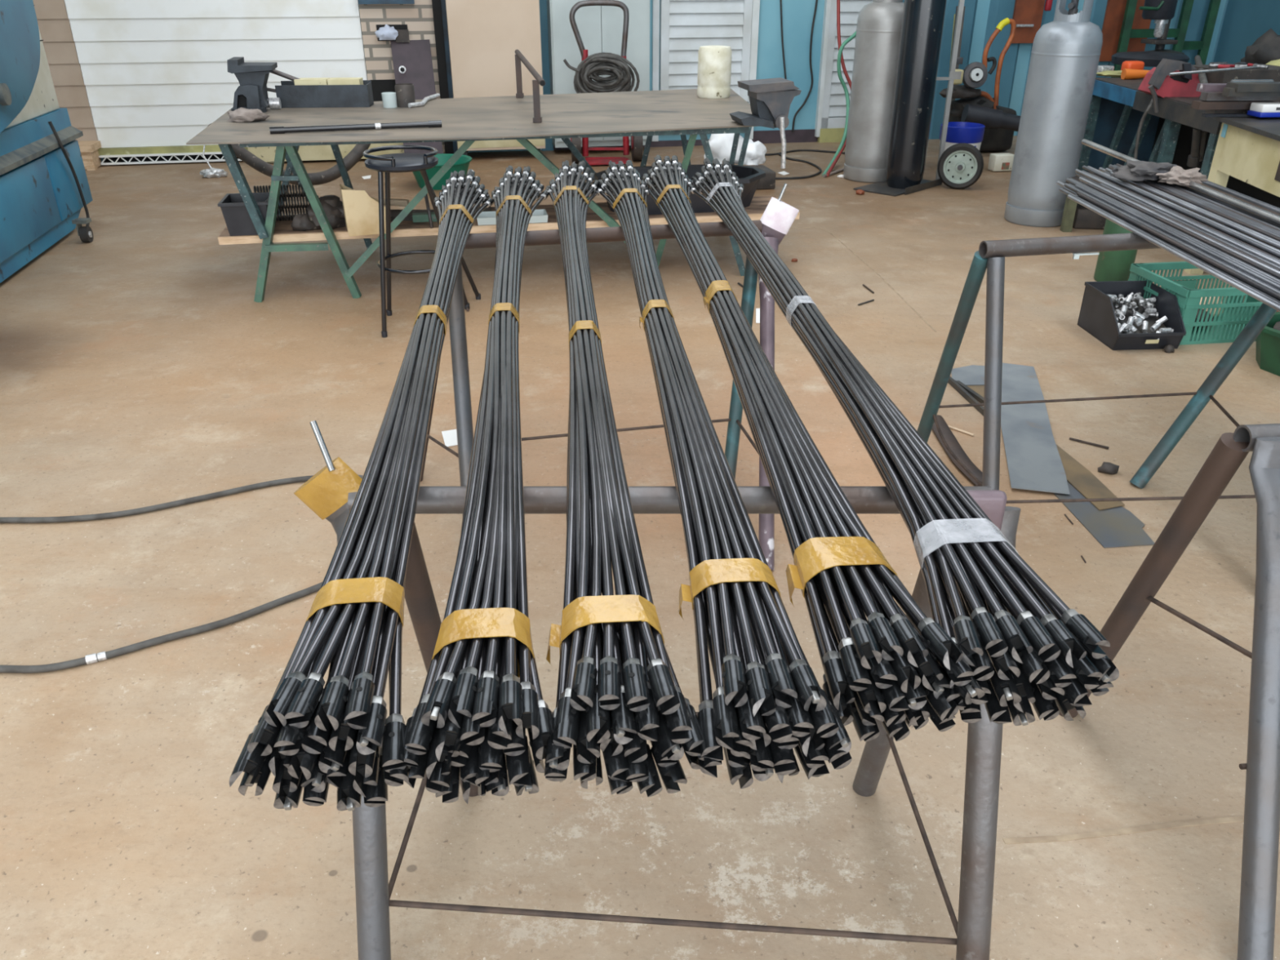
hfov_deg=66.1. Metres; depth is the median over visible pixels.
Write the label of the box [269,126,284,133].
socket
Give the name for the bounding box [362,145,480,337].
bar stool
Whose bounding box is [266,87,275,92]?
bar
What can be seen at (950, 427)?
stick
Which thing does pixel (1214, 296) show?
scrap
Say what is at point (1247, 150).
cabinet
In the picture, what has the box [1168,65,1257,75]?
bar
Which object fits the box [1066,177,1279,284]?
rod
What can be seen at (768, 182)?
block
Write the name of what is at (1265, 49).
heap
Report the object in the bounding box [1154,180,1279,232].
rod
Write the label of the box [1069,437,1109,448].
rod offcut
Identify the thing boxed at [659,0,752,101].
door
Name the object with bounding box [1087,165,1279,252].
rod
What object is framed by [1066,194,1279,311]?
rod
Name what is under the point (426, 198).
rod
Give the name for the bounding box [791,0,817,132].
cable
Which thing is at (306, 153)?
stone ledge
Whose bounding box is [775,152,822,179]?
cable
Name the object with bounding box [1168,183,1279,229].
rod
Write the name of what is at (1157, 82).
vise
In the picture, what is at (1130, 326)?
pipe fitting
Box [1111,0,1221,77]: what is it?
storage rack
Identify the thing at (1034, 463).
sheet
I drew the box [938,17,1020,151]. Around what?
machine
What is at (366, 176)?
paper scrap
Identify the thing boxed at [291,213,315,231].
rag
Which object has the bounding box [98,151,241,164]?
trim
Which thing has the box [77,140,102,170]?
wooden crate
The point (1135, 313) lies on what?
pipe fitting
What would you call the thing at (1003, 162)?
cardboard box
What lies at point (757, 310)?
paper tag
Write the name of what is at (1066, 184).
rod
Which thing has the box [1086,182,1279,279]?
rod
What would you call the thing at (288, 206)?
coil spring
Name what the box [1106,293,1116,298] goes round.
pipe fitting
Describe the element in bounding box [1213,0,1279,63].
wall
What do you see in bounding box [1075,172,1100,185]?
rod
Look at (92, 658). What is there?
cable
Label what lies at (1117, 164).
rod
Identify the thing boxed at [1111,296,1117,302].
pipe fitting
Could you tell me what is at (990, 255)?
sawhorse
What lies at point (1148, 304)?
pipe fitting
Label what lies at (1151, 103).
cable
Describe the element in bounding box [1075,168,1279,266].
rod
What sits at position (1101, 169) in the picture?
rod
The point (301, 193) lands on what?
coil spring
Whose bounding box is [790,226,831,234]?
trim
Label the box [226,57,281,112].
bench vise
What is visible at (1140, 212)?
rod
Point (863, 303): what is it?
bit
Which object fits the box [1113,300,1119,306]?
pipe fitting
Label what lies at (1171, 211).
rod
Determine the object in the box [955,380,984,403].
bar
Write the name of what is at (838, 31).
gas hose
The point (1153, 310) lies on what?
pipe fitting
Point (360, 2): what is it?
lintel
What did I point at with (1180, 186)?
rod
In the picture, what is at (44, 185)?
machine
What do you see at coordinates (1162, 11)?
drill
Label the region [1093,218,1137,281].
gas cylinder
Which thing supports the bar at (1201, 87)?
on the bar at (1205, 95)
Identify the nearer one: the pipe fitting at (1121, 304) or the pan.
the pipe fitting at (1121, 304)
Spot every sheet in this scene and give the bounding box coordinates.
[951,364,984,385]
[966,385,984,397]
[1000,362,1069,494]
[1054,480,1154,547]
[1056,444,1124,510]
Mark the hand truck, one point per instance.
(637, 142)
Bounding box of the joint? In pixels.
[823,226,936,332]
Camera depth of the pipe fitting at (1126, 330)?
4.04 m
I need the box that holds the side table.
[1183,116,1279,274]
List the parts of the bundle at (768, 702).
rod, rod, rod, rod, rod, rod, rod, rod, rod, rod, rod, rod, rod, rod, rod, rod, rod, rod, rod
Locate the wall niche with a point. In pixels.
(378, 26)
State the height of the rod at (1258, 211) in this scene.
0.022 m
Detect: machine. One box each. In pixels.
[0,0,93,283]
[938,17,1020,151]
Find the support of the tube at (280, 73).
on the timber offcut at (303, 81)
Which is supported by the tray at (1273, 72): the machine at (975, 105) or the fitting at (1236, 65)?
the fitting at (1236, 65)
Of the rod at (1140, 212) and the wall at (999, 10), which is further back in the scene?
the wall at (999, 10)
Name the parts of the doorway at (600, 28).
cabinet door, cabinet door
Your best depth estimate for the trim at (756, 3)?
8.37 m
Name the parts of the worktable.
leg, leg, leg, leg, leg, crank handle, leg, leg, leg, leg, leg, leg, leg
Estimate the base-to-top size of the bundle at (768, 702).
0.161 m
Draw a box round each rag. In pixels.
[226,106,269,122]
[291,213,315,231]
[374,24,398,39]
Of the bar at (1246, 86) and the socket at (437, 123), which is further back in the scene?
the bar at (1246, 86)
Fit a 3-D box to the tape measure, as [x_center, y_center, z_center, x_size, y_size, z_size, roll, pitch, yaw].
[3.396,-2.845,6.784,0.130,0.080,0.090,-5,28,-10]
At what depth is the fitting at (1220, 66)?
5.61 m
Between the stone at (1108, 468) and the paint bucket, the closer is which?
the stone at (1108, 468)
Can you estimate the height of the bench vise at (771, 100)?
0.374 m
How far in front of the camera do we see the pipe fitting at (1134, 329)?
4.07 m
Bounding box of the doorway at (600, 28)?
[546,0,649,147]
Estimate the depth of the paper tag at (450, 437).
3.30 m
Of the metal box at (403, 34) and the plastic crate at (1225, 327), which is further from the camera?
the metal box at (403, 34)
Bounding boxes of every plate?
[390,39,443,154]
[390,209,434,221]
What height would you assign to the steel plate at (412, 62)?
0.892 m
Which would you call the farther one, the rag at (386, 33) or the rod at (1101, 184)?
the rag at (386, 33)
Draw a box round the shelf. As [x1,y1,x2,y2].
[217,195,799,244]
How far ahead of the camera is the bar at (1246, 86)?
4.62 m
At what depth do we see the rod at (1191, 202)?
2.81 m
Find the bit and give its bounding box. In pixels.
[857,299,874,305]
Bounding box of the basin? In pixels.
[412,153,471,190]
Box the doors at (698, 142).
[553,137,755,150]
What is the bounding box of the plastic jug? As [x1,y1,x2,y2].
[697,44,732,98]
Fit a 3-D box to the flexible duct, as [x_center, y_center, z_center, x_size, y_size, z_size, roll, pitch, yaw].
[-2.268,-2.111,6.357,1.073,0.330,0.556,-5,28,-9]
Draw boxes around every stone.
[855,189,864,195]
[1097,462,1119,474]
[1163,344,1174,352]
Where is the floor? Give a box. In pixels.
[0,135,1279,959]
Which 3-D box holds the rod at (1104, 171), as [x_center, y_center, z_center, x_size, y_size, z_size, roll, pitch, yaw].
[1.610,-0.481,2.292,0.012,0.012,2.520,0,28,0]
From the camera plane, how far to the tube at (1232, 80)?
4.83 m
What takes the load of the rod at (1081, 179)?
on the rod
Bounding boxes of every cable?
[0,475,363,523]
[0,582,322,673]
[764,149,844,155]
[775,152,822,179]
[779,0,786,79]
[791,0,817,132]
[1133,97,1153,159]
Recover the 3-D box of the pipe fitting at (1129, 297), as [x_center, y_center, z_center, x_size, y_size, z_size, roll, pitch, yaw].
[2.107,-0.775,4.246,0.022,0.046,0.045,23,35,37]
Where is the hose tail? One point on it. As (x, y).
(842, 169)
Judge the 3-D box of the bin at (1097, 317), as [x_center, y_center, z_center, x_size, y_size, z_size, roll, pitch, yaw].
[2.080,-0.696,4.161,0.285,0.192,0.368,-1,28,-3]
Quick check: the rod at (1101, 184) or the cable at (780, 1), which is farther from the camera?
the cable at (780, 1)
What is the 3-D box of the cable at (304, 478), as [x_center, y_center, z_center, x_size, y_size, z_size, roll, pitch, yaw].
[-1.341,0.055,2.906,1.343,0.017,0.151,-5,28,-10]
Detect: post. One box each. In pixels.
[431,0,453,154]
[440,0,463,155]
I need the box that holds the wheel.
[937,142,983,189]
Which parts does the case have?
case lid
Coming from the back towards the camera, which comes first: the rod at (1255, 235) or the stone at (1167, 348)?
the stone at (1167, 348)
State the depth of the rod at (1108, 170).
2.81 m
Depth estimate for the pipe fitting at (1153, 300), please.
4.20 m
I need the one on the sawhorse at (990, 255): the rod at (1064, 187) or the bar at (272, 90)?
the rod at (1064, 187)
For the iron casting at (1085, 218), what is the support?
on the floor
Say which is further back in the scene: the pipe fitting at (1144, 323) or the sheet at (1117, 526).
the pipe fitting at (1144, 323)
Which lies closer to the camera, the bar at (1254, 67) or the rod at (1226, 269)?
the rod at (1226, 269)
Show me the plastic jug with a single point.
(714, 62)
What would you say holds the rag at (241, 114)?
on the worktable
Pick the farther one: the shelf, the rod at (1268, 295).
the shelf
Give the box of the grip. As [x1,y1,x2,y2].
[1044,0,1053,10]
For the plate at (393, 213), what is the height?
0.020 m
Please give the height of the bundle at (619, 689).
0.170 m
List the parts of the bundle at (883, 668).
rod, rod, rod, rod, rod, rod, rod, rod, rod, rod, rod, rod, rod, rod, rod, rod, rod, rod, rod, rod, rod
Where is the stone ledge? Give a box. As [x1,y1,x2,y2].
[247,142,404,163]
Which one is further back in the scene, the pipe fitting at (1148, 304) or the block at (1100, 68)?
the block at (1100, 68)
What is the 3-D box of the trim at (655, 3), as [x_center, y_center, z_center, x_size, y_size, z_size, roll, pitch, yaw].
[0.132,-3.997,8.111,0.055,2.300,0.030,-5,28,-10]
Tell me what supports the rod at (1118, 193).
on the rod
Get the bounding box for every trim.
[32,0,97,141]
[97,144,248,155]
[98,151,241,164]
[651,0,659,141]
[744,0,759,139]
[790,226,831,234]
[814,0,831,137]
[817,128,844,142]
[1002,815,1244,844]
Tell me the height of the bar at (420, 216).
0.035 m
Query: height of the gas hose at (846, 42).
1.399 m
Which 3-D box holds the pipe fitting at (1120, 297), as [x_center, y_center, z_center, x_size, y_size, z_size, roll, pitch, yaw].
[2.061,-0.773,4.216,0.026,0.028,0.017,4,28,8]
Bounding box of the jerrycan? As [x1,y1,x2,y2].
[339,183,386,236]
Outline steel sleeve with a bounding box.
[394,83,415,107]
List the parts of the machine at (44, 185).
knob, access panel, access panel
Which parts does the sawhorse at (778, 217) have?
leg, brace rod, leg, rail, brace rod, leg, brace rod, leg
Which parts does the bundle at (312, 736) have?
rod, rod, rod, rod, rod, rod, rod, rod, rod, rod, rod, rod, rod, rod, rod, rod, rod, rod, rod, rod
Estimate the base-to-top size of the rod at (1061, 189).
0.012 m
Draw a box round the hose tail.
[822,168,844,177]
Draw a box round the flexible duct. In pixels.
[206,123,370,185]
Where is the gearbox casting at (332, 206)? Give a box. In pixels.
[306,195,346,229]
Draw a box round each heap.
[1112,297,1166,333]
[1240,28,1279,64]
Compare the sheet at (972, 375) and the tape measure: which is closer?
the sheet at (972, 375)
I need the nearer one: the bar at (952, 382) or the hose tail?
the bar at (952, 382)
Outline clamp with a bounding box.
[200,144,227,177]
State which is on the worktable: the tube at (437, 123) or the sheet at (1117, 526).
the tube at (437, 123)
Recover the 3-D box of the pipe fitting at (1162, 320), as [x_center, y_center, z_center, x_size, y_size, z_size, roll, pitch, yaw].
[2.191,-0.669,4.132,0.046,0.044,0.022,3,28,6]
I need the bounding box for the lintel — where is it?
[357,0,414,4]
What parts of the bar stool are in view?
leg, leg, seat, leg, leg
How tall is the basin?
0.185 m
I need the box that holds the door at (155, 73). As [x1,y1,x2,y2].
[64,0,367,147]
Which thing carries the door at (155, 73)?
in the wall at (797, 15)
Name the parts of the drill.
lever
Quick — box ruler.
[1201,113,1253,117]
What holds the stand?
on the floor
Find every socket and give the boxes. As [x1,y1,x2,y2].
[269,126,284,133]
[427,120,441,127]
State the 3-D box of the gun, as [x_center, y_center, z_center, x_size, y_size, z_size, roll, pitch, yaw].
[3.003,-1.801,5.315,0.060,0.218,0.129,21,34,34]
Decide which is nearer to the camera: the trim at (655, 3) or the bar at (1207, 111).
the bar at (1207, 111)
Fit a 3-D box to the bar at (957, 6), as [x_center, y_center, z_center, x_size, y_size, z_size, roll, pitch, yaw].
[2.658,-3.401,8.359,0.072,1.122,0.347,5,28,9]
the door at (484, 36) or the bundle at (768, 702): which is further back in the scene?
the door at (484, 36)
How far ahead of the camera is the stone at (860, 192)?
6.83 m
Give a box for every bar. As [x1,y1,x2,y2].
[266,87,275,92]
[412,212,436,222]
[932,414,982,486]
[947,376,983,415]
[948,5,964,102]
[949,13,955,66]
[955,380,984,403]
[1016,24,1033,26]
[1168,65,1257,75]
[1191,100,1273,109]
[1195,83,1226,92]
[1199,91,1279,101]
[1204,109,1249,113]
[1222,87,1279,96]
[1226,81,1279,92]
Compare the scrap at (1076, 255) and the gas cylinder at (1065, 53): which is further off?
the gas cylinder at (1065, 53)
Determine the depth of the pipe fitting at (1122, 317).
4.11 m
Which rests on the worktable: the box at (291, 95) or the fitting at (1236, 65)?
the box at (291, 95)
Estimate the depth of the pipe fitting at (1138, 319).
4.08 m
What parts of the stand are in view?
leg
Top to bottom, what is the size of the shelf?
0.035 m
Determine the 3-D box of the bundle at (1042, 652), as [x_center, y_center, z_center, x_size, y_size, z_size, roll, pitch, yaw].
[0.316,-0.382,2.059,0.186,0.159,2.470,-2,28,-3]
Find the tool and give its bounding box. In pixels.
[1120,68,1150,79]
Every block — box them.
[383,198,408,206]
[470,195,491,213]
[745,164,775,190]
[1097,65,1114,72]
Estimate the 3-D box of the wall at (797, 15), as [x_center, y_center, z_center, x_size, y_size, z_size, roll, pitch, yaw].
[-0.011,-3.997,8.166,12.400,2.350,0.120,-5,28,-10]
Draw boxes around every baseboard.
[102,154,238,162]
[753,128,817,143]
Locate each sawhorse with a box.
[293,420,1021,959]
[420,183,799,570]
[916,232,1277,503]
[1057,423,1279,959]
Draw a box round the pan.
[1111,51,1190,66]
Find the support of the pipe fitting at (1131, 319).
on the heap at (1152, 320)
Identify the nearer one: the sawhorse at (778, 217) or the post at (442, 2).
the sawhorse at (778, 217)
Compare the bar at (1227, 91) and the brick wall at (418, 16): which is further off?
the brick wall at (418, 16)
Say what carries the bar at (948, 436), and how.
on the floor
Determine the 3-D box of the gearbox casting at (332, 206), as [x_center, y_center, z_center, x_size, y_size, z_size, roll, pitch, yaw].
[-1.484,-1.269,4.649,0.210,0.141,0.170,0,28,0]
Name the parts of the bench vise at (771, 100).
jaw plate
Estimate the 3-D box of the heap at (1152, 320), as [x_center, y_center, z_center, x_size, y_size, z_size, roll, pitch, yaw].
[2.080,-0.683,4.177,0.253,0.094,0.316,-1,28,-3]
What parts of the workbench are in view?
leg, panel, leg, leg, panel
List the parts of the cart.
toe plate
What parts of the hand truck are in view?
rail, welding cable coil, toe plate, rail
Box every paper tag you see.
[441,429,457,446]
[755,308,759,323]
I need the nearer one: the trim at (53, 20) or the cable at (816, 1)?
the trim at (53, 20)
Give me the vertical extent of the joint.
0.003 m
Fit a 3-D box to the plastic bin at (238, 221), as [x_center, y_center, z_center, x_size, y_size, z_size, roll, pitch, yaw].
[-1.815,-1.236,4.578,0.216,0.150,0.236,-5,28,-10]
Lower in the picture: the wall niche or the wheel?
the wheel
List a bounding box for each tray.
[476,208,547,225]
[1191,63,1279,83]
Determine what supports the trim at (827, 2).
attached to the wall at (797, 15)
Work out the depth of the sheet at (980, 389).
3.68 m
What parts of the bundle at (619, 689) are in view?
rod, rod, rod, rod, rod, rod, rod, rod, rod, rod, rod, rod, rod, rod, rod, rod, rod, rod, rod, rod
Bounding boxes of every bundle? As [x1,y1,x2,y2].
[229,168,493,811]
[403,165,554,804]
[544,160,707,797]
[595,160,852,788]
[640,155,984,741]
[686,157,1119,725]
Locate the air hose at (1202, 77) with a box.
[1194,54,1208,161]
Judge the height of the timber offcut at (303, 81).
0.120 m
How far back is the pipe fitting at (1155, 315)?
4.15 m
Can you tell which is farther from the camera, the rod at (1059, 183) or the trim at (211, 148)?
the trim at (211, 148)
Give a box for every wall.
[100,0,1226,161]
[358,0,444,153]
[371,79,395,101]
[902,0,1228,139]
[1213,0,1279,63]
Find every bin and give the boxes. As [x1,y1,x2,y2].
[217,191,269,235]
[1077,280,1186,350]
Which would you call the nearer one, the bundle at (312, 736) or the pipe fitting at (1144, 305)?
the bundle at (312, 736)
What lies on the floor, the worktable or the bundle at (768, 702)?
the worktable
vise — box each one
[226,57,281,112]
[728,77,801,168]
[1137,58,1200,112]
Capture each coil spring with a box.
[253,183,306,197]
[275,208,307,221]
[277,195,319,209]
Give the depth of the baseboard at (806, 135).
8.84 m
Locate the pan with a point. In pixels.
(1150, 59)
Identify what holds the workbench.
on the floor
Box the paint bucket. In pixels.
[939,121,985,151]
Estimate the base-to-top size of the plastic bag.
0.267 m
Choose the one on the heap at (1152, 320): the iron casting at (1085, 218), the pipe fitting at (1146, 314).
the pipe fitting at (1146, 314)
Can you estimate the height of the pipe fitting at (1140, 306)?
0.041 m
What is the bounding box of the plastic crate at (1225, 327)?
[1128,261,1279,345]
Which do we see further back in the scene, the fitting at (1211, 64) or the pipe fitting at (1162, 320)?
the fitting at (1211, 64)
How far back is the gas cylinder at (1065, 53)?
5.72 m
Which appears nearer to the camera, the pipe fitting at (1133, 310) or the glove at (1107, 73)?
the pipe fitting at (1133, 310)
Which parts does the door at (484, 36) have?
kick panel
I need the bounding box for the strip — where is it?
[538,0,553,151]
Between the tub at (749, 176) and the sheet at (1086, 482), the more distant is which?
the tub at (749, 176)
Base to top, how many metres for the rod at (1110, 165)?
0.012 m
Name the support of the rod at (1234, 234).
on the rod at (1142, 196)
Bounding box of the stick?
[947,425,973,435]
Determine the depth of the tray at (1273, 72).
5.55 m
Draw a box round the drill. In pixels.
[1138,0,1184,53]
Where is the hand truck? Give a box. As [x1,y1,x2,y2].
[563,0,643,164]
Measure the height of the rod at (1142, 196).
0.012 m
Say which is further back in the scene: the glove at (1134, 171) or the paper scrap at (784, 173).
the paper scrap at (784, 173)
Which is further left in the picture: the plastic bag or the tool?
the plastic bag
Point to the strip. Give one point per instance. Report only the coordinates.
(543, 3)
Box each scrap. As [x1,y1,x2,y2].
[361,174,371,178]
[777,171,789,175]
[1072,252,1099,259]
[1199,296,1223,316]
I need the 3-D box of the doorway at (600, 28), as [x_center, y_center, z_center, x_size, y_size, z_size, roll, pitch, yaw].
[-0.338,-3.781,7.957,0.804,2.040,0.318,-5,28,-10]
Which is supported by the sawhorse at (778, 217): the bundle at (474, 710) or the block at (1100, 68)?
the bundle at (474, 710)
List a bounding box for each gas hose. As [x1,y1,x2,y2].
[822,31,856,176]
[826,0,851,177]
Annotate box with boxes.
[275,80,373,107]
[395,29,409,42]
[987,152,1013,171]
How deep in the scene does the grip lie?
8.47 m
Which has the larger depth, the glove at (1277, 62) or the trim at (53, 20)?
the trim at (53, 20)
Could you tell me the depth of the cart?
6.93 m
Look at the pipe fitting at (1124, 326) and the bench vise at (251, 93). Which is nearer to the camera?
the pipe fitting at (1124, 326)
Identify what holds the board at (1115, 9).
attached to the wall at (999, 10)
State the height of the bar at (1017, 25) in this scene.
0.024 m
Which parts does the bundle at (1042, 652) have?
rod, rod, rod, rod, rod, rod, rod, rod, rod, rod, rod, rod, rod, rod, rod, rod, rod, rod, rod, rod, rod, rod, rod, rod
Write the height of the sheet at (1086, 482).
0.003 m
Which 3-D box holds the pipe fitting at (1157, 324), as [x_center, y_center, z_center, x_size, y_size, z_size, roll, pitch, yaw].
[2.143,-0.638,4.091,0.047,0.037,0.022,-17,32,-29]
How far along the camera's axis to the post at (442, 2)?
7.90 m
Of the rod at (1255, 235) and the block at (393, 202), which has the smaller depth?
the rod at (1255, 235)
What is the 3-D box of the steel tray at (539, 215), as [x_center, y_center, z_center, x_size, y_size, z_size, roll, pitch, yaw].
[-0.623,-1.277,4.779,0.340,0.035,0.140,-5,28,-10]
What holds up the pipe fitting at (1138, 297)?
in the bin at (1097, 317)
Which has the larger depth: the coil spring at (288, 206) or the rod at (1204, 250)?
the coil spring at (288, 206)
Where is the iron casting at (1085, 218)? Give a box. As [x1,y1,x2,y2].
[1072,203,1106,229]
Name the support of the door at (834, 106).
in the wall at (797, 15)
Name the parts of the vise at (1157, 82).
trigger lever, arm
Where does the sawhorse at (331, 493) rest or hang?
on the floor
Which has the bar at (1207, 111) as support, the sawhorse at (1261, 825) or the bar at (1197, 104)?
the bar at (1197, 104)
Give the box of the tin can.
[381,92,397,107]
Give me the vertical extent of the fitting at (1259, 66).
0.030 m
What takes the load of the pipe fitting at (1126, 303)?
on the pipe fitting at (1124, 307)
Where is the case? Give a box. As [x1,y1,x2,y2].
[1246,102,1279,117]
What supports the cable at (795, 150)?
on the floor
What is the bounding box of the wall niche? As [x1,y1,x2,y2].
[376,24,407,40]
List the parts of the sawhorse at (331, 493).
leg, brace rod, leg, rail, brace rod, leg, brace rod, leg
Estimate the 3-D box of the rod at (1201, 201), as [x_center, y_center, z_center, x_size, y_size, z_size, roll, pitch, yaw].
[1.671,-0.499,2.303,0.013,0.012,2.629,0,28,0]
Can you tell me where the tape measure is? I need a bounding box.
[1120,60,1144,70]
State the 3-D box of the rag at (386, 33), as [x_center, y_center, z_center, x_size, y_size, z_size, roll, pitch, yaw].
[-1.996,-3.534,7.765,0.185,0.113,0.115,0,28,0]
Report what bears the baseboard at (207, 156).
attached to the wall at (797, 15)
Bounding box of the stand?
[1059,171,1093,231]
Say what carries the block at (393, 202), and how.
on the shelf
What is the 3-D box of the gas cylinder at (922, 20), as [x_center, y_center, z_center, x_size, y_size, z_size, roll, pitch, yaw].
[1.888,-2.797,6.704,0.272,1.550,0.272,0,28,0]
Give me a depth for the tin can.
5.15 m
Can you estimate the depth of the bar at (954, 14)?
8.40 m
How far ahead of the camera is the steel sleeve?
5.16 m
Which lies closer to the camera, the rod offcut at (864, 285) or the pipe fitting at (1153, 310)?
the pipe fitting at (1153, 310)
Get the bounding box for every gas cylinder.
[843,0,904,182]
[885,0,946,189]
[1004,0,1102,226]
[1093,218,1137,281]
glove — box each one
[1096,70,1122,77]
[1110,160,1177,181]
[1155,165,1208,186]
[1265,58,1279,66]
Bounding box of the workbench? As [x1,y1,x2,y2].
[1077,77,1279,208]
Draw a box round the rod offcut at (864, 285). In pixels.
[862,284,874,293]
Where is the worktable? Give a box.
[186,88,773,302]
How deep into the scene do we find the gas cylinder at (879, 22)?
6.95 m
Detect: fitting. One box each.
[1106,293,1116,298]
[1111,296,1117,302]
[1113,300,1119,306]
[1115,309,1123,316]
[1117,296,1124,302]
[1118,314,1124,319]
[1119,300,1124,306]
[1119,322,1128,333]
[1120,304,1127,315]
[1122,328,1129,333]
[1123,301,1130,305]
[1124,294,1133,302]
[1126,316,1134,324]
[1127,322,1137,332]
[1127,324,1132,328]
[1131,306,1135,315]
[1133,293,1143,301]
[1133,311,1145,320]
[1133,315,1142,325]
[1133,317,1142,323]
[1138,299,1151,310]
[1141,320,1148,332]
[1142,302,1149,308]
[1142,311,1149,318]
[1143,297,1155,302]
[1144,307,1156,313]
[1146,302,1153,308]
[1149,311,1158,318]
[1150,321,1160,331]
[1155,315,1168,324]
[1159,327,1171,332]
[1208,62,1221,67]
[1217,64,1230,68]
[1235,64,1247,66]
[1256,64,1268,69]
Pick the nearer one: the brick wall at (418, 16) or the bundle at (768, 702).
the bundle at (768, 702)
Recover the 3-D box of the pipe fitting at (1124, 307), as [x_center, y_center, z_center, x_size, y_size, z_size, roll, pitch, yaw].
[2.042,-0.718,4.152,0.022,0.038,0.047,15,31,26]
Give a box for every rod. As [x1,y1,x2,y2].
[424,194,433,228]
[1056,181,1064,186]
[1058,187,1279,305]
[1062,186,1076,194]
[1064,182,1279,293]
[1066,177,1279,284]
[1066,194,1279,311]
[1069,177,1279,281]
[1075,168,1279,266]
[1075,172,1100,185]
[1075,184,1279,290]
[1075,194,1279,302]
[1076,191,1279,300]
[1079,177,1279,274]
[1081,138,1279,225]
[1082,165,1279,257]
[1082,169,1279,262]
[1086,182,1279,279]
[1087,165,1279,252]
[1092,173,1279,259]
[1098,167,1109,173]
[1099,182,1279,268]
[1100,185,1279,271]
[1104,171,1279,249]
[1105,168,1279,243]
[1107,166,1279,241]
[1108,164,1279,237]
[1110,171,1279,248]
[1113,164,1279,235]
[1115,163,1279,231]
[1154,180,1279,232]
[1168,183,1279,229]
[1173,184,1279,227]
[1199,180,1279,215]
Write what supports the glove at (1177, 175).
on the rod at (1258, 211)
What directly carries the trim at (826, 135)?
attached to the wall at (797, 15)
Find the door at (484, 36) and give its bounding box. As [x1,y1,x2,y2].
[445,0,545,155]
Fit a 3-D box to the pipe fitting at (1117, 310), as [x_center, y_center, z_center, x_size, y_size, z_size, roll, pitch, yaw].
[2.012,-0.701,4.135,0.022,0.024,0.043,3,28,5]
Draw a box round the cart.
[853,0,964,196]
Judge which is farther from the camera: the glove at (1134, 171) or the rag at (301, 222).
the rag at (301, 222)
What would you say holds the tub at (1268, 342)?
on the floor
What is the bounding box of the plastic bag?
[703,133,766,164]
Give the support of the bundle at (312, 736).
on the sawhorse at (778, 217)
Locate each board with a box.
[1009,0,1044,43]
[1098,0,1151,61]
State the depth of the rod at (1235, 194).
2.97 m
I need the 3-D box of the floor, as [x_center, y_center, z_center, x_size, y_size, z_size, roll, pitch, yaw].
[-0.100,-0.191,3.508,11.600,0.100,15.200,0,28,0]
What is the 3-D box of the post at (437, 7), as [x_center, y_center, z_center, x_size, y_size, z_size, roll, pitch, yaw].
[-1.609,-3.791,7.770,0.069,2.350,0.160,-5,28,-10]
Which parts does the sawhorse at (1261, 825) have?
leg, brace rod, brace rod, rail, leg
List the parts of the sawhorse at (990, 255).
leg, brace rod, leg, brace rod, rail, brace rod, leg, brace rod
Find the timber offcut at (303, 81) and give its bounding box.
[293,77,363,84]
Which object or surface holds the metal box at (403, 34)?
in the wall niche
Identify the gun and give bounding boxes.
[1186,127,1201,167]
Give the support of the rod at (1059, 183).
on the sawhorse at (990, 255)
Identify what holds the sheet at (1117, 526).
on the floor
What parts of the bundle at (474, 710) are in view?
rod, rod, rod, rod, rod, rod, rod, rod, rod, rod, rod, rod, rod, rod, rod, rod, rod, rod, rod, rod, rod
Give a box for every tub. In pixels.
[594,163,765,214]
[1255,311,1279,376]
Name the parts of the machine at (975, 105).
motor, tube frame, handle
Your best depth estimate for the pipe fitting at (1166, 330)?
4.06 m
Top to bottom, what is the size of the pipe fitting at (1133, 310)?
0.038 m
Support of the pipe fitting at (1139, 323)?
in the bin at (1097, 317)
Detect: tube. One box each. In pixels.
[269,120,441,133]
[270,69,300,81]
[1230,79,1273,82]
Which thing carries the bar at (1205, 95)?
on the bar at (1197, 104)
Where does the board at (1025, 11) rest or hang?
attached to the wall at (999, 10)
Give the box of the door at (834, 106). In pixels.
[821,0,872,128]
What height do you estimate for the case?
0.057 m

